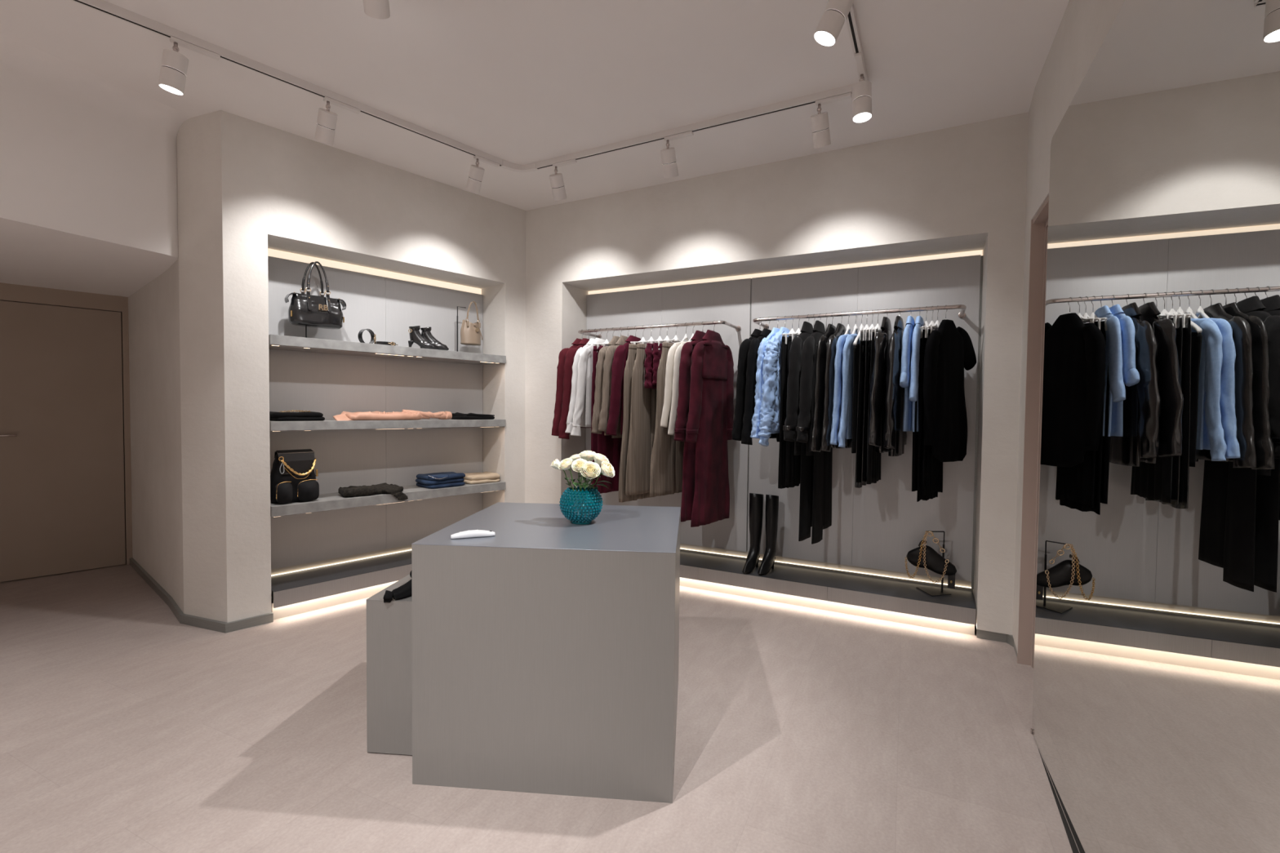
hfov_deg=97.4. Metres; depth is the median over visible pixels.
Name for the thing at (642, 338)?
hanger
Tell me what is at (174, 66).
track spotlight
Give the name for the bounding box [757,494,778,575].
boot
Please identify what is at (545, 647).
display table
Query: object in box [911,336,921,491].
trousers
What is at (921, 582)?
wall niche
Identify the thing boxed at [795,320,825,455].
coat
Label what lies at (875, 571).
trim
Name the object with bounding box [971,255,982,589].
trim
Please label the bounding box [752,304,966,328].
rail
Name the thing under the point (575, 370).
shirt
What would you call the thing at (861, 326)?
clothes hanger
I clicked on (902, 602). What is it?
display platform
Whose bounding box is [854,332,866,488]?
skirt
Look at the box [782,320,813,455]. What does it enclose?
coat
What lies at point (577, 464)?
rose
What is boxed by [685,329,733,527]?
coat
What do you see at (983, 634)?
baseboard
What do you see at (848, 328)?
clothes hanger
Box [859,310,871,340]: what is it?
hanger
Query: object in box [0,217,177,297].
ceiling
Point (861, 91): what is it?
track spotlight
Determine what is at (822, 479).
trousers
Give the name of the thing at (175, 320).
wall
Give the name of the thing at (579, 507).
vase
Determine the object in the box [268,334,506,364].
wall shelf
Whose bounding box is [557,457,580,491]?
rose
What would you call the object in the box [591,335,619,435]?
blazer
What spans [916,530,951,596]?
stand
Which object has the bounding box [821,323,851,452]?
leather jacket
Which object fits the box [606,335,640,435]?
shirt
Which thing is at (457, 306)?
stand
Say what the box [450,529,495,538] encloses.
remote control
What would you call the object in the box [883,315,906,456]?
leather jacket
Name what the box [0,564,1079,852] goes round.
floor
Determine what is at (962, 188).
wall
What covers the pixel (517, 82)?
ceiling
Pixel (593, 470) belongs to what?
rose
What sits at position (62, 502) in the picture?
door
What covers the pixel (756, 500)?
boot
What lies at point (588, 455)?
rose
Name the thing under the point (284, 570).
trim
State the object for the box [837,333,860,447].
jumper
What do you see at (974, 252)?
light strip
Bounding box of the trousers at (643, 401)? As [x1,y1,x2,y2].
[625,343,656,495]
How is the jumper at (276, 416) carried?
on the wall shelf at (326, 424)
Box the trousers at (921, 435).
[916,328,937,502]
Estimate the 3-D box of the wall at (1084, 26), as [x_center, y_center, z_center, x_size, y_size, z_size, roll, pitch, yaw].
[1.051,-0.182,0.233,0.523,3.170,6.730,1,2,25]
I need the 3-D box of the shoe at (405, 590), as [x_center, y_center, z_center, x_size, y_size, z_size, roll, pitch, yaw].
[-0.889,0.655,2.466,0.488,0.082,0.299,-1,2,-34]
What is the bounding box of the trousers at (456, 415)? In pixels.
[451,412,495,419]
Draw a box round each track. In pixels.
[71,0,502,165]
[535,83,855,169]
[845,3,868,80]
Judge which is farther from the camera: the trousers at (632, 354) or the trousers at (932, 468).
the trousers at (632, 354)
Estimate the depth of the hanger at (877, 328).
3.71 m
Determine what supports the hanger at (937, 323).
hanging from the rail at (757, 321)
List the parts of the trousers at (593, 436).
leg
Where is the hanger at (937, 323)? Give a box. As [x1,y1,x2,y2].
[926,305,940,335]
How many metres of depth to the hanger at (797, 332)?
3.95 m
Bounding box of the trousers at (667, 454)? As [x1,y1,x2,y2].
[649,342,684,497]
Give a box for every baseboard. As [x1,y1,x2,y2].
[129,557,273,633]
[976,629,1017,656]
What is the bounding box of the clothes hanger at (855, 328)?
[852,311,857,334]
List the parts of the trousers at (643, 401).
leg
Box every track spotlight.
[158,35,220,95]
[315,96,359,145]
[363,0,390,18]
[465,155,499,193]
[549,159,577,200]
[660,130,693,177]
[809,92,852,148]
[813,0,853,46]
[851,52,871,123]
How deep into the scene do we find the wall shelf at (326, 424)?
4.12 m
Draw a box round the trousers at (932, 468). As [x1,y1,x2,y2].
[922,328,942,496]
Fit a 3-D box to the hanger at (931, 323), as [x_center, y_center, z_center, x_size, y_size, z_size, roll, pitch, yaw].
[1.861,-0.661,3.584,0.301,0.214,0.060,-1,2,-42]
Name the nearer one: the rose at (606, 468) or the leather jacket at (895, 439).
the rose at (606, 468)
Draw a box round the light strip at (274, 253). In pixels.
[267,248,481,294]
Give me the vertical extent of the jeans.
0.109 m
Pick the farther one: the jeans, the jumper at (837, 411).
the jeans
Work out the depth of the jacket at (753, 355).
3.88 m
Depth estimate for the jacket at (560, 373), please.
4.62 m
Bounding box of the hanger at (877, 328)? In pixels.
[871,309,880,340]
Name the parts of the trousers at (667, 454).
leg, leg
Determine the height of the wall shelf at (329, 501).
0.072 m
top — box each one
[337,482,408,500]
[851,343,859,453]
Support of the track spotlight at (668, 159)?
attached to the track at (811, 99)
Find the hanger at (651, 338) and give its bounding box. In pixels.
[638,324,655,343]
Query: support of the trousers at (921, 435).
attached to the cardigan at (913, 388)
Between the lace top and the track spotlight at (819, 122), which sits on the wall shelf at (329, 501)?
the lace top
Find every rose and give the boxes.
[551,458,573,490]
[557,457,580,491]
[569,453,582,490]
[571,458,587,491]
[579,450,596,490]
[579,461,600,491]
[586,453,608,489]
[589,460,614,489]
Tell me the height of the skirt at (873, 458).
0.988 m
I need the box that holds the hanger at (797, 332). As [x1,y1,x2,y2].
[788,315,800,341]
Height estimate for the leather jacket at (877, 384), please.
0.879 m
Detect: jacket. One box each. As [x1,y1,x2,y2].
[551,337,582,435]
[558,337,591,439]
[731,328,777,440]
[741,328,779,444]
[810,324,844,452]
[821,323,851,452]
[868,316,892,453]
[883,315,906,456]
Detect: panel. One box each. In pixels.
[267,256,386,569]
[385,277,483,549]
[585,287,662,506]
[659,278,751,551]
[747,266,857,565]
[851,254,980,581]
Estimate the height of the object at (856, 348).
0.722 m
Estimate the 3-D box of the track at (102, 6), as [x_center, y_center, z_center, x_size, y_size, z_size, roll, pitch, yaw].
[-1.943,-1.862,2.957,0.036,0.039,2.857,2,2,42]
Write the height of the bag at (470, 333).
0.364 m
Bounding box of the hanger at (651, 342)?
[647,324,663,346]
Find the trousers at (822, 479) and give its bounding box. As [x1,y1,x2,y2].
[811,447,832,544]
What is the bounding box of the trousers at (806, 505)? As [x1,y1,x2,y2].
[798,442,813,541]
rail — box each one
[577,320,741,338]
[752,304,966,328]
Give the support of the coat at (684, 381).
hanging from the clothes hanger
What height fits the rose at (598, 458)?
0.285 m
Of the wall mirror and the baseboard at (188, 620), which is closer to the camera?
the wall mirror
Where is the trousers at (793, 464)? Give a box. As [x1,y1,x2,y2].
[785,335,800,486]
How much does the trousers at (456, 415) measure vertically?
0.061 m
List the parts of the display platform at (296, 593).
light strip, panel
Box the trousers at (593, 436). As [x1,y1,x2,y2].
[591,346,599,489]
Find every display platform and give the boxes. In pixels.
[271,549,411,619]
[680,548,976,635]
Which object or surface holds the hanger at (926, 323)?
hanging from the rail at (757, 321)
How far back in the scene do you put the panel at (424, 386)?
4.78 m
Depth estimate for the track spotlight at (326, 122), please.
3.17 m
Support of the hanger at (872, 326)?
hanging from the rail at (757, 321)
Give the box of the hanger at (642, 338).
[630,326,647,344]
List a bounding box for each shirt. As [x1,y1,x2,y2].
[564,337,595,433]
[570,337,605,435]
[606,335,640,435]
[660,342,682,427]
[667,341,690,435]
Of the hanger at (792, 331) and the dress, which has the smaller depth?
the dress
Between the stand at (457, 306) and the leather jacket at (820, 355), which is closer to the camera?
the leather jacket at (820, 355)
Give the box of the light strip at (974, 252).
[588,249,982,294]
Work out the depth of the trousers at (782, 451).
3.90 m
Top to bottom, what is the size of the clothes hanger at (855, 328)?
0.253 m
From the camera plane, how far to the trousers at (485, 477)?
4.85 m
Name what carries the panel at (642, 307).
attached to the wall at (962, 188)
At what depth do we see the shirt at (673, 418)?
4.17 m
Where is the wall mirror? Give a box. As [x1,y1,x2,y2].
[1030,0,1279,852]
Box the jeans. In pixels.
[414,471,466,488]
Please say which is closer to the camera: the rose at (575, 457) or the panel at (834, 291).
the rose at (575, 457)
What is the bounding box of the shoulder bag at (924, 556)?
[904,531,956,589]
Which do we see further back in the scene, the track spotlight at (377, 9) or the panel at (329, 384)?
the panel at (329, 384)
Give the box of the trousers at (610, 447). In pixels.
[596,345,622,493]
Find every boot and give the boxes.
[408,325,437,349]
[420,327,448,350]
[742,493,763,573]
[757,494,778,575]
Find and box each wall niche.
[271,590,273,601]
[680,251,982,591]
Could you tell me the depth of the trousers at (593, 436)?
4.60 m
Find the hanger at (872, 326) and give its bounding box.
[865,310,875,340]
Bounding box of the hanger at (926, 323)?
[920,306,928,337]
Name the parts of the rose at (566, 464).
stem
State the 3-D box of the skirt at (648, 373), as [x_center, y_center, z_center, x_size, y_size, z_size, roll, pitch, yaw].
[0.156,-0.474,4.485,0.084,0.352,0.372,2,2,41]
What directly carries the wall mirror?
attached to the wall at (1084, 26)
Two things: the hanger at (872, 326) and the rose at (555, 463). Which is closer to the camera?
the rose at (555, 463)
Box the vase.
[559,486,603,524]
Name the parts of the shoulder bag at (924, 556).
chain, chain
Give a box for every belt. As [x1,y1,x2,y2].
[358,328,376,343]
[375,341,398,346]
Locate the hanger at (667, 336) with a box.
[654,324,674,349]
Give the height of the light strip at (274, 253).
0.061 m
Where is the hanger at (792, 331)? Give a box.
[782,315,798,344]
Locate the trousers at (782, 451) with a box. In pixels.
[777,336,799,488]
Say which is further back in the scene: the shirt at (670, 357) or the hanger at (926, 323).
the shirt at (670, 357)
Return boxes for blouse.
[333,409,452,420]
[750,327,779,439]
[757,327,790,446]
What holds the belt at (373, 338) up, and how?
on the wall shelf at (278, 342)
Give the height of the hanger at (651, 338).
0.214 m
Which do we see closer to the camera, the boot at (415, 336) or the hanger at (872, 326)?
the hanger at (872, 326)
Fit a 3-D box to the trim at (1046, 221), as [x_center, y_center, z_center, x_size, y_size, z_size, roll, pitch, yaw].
[1.953,0.125,2.551,0.045,2.432,1.156,1,2,25]
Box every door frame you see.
[0,282,133,564]
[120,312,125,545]
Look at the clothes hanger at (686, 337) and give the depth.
4.36 m
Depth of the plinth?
2.25 m
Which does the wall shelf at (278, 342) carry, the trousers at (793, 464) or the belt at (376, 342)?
the belt at (376, 342)
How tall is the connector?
0.041 m
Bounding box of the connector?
[499,160,538,172]
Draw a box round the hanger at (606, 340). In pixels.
[593,328,608,352]
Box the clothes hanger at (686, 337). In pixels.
[680,322,688,342]
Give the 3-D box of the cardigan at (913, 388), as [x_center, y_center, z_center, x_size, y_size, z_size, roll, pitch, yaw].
[1.781,-0.335,3.608,0.049,0.734,0.559,2,2,32]
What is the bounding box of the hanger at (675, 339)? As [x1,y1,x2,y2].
[663,323,680,342]
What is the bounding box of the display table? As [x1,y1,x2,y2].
[411,502,680,803]
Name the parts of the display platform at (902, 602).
panel, panel, light strip, panel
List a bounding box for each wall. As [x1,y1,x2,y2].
[0,32,191,257]
[128,110,227,622]
[221,110,525,622]
[524,111,1028,635]
[1012,0,1124,653]
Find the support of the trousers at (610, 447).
hanging from the hanger
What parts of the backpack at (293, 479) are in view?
chain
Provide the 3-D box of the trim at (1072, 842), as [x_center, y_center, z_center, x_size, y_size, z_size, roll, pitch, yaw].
[1.126,1.374,1.217,0.078,0.002,2.501,1,2,27]
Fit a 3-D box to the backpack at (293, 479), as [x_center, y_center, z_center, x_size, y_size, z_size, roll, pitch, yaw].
[-2.354,0.333,3.832,0.214,0.352,0.285,2,2,39]
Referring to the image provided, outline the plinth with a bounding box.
[366,574,412,755]
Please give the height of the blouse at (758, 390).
0.788 m
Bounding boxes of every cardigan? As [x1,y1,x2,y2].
[899,315,915,431]
[908,315,924,431]
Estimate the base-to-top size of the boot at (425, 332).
0.186 m
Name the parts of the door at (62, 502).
handle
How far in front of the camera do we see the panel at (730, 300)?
4.62 m
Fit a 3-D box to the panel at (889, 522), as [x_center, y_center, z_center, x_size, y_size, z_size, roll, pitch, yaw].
[1.931,-0.056,3.980,0.768,2.205,0.018,2,2,28]
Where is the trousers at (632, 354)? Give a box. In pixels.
[618,343,660,502]
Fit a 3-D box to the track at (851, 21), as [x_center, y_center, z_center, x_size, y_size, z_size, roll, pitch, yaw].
[0.593,-1.802,1.845,0.036,0.039,2.635,2,2,28]
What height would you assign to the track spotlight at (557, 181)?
0.238 m
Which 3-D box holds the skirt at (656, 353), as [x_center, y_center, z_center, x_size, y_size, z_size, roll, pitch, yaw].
[0.211,-0.484,4.455,0.075,0.330,0.361,2,2,41]
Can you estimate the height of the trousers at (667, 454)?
1.171 m
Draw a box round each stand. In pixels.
[456,306,466,351]
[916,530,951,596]
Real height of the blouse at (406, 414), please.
0.087 m
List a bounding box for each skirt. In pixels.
[644,342,657,389]
[652,342,662,385]
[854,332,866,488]
[861,331,871,485]
[866,331,880,484]
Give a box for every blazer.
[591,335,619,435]
[597,335,628,438]
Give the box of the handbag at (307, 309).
[284,261,346,328]
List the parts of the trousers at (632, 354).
leg, leg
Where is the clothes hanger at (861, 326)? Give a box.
[853,311,863,345]
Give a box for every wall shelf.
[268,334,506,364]
[269,418,506,431]
[270,480,505,517]
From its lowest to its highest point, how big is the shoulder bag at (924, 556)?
0.368 m
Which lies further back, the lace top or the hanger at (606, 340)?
the hanger at (606, 340)
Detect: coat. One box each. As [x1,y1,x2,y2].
[673,330,705,521]
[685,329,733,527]
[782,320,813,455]
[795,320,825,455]
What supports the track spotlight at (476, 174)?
attached to the track at (102, 6)
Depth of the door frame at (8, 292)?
4.79 m
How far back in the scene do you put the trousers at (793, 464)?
3.90 m
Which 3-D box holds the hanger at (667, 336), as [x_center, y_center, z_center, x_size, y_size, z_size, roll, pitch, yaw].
[0.215,-0.705,4.449,0.060,0.214,0.301,2,2,41]
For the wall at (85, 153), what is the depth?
3.08 m
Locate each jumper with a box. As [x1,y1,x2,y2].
[269,409,324,421]
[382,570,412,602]
[830,333,848,444]
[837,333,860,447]
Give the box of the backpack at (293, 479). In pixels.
[270,448,319,503]
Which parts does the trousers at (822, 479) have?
leg, leg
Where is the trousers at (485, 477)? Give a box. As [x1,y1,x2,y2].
[463,470,500,484]
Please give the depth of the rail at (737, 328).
4.51 m
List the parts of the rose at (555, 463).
stem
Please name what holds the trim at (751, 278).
attached to the wall at (962, 188)
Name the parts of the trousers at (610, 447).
leg, leg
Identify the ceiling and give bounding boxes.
[0,0,1069,210]
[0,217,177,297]
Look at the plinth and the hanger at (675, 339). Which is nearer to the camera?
the plinth
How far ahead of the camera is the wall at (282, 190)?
3.82 m
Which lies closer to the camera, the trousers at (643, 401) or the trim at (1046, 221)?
the trim at (1046, 221)
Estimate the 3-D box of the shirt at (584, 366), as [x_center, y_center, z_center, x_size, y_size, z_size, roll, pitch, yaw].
[-0.350,-0.332,4.731,0.050,0.816,0.615,2,2,41]
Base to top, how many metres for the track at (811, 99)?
0.039 m
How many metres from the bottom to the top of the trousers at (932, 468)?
1.037 m
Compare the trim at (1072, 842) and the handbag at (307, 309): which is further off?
the handbag at (307, 309)
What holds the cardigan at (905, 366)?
hanging from the clothes hanger
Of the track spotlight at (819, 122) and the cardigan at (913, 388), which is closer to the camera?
the track spotlight at (819, 122)
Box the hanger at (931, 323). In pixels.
[921,306,937,337]
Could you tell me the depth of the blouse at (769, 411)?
3.83 m
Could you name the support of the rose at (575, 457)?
in the vase
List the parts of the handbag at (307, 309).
handle, handle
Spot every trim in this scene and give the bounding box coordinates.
[271,544,411,575]
[680,543,971,587]
[746,278,751,551]
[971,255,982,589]
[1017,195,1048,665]
[1031,218,1048,667]
[1038,750,1079,852]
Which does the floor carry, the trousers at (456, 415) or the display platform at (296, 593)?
the display platform at (296, 593)
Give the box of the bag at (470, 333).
[460,301,482,345]
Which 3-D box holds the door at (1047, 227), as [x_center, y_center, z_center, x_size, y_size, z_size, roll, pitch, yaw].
[1.951,0.141,2.542,0.040,2.390,1.116,1,2,25]
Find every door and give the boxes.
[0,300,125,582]
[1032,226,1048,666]
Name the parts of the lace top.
trim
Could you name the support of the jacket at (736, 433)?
hanging from the clothes hanger
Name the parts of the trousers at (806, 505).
leg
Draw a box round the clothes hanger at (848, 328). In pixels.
[844,312,850,334]
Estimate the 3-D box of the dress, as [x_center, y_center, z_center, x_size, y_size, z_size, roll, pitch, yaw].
[1.985,-0.224,3.567,0.617,0.888,0.104,-1,2,-36]
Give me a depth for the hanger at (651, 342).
4.45 m
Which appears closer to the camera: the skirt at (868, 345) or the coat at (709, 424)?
the skirt at (868, 345)
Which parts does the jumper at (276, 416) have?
chain trim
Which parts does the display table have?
panel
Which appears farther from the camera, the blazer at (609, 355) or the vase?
the blazer at (609, 355)
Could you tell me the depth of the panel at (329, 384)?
4.21 m
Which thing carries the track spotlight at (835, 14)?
attached to the track at (851, 21)
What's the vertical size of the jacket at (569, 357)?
0.850 m
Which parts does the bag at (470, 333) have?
handle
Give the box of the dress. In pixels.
[923,319,976,462]
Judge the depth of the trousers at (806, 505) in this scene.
3.86 m

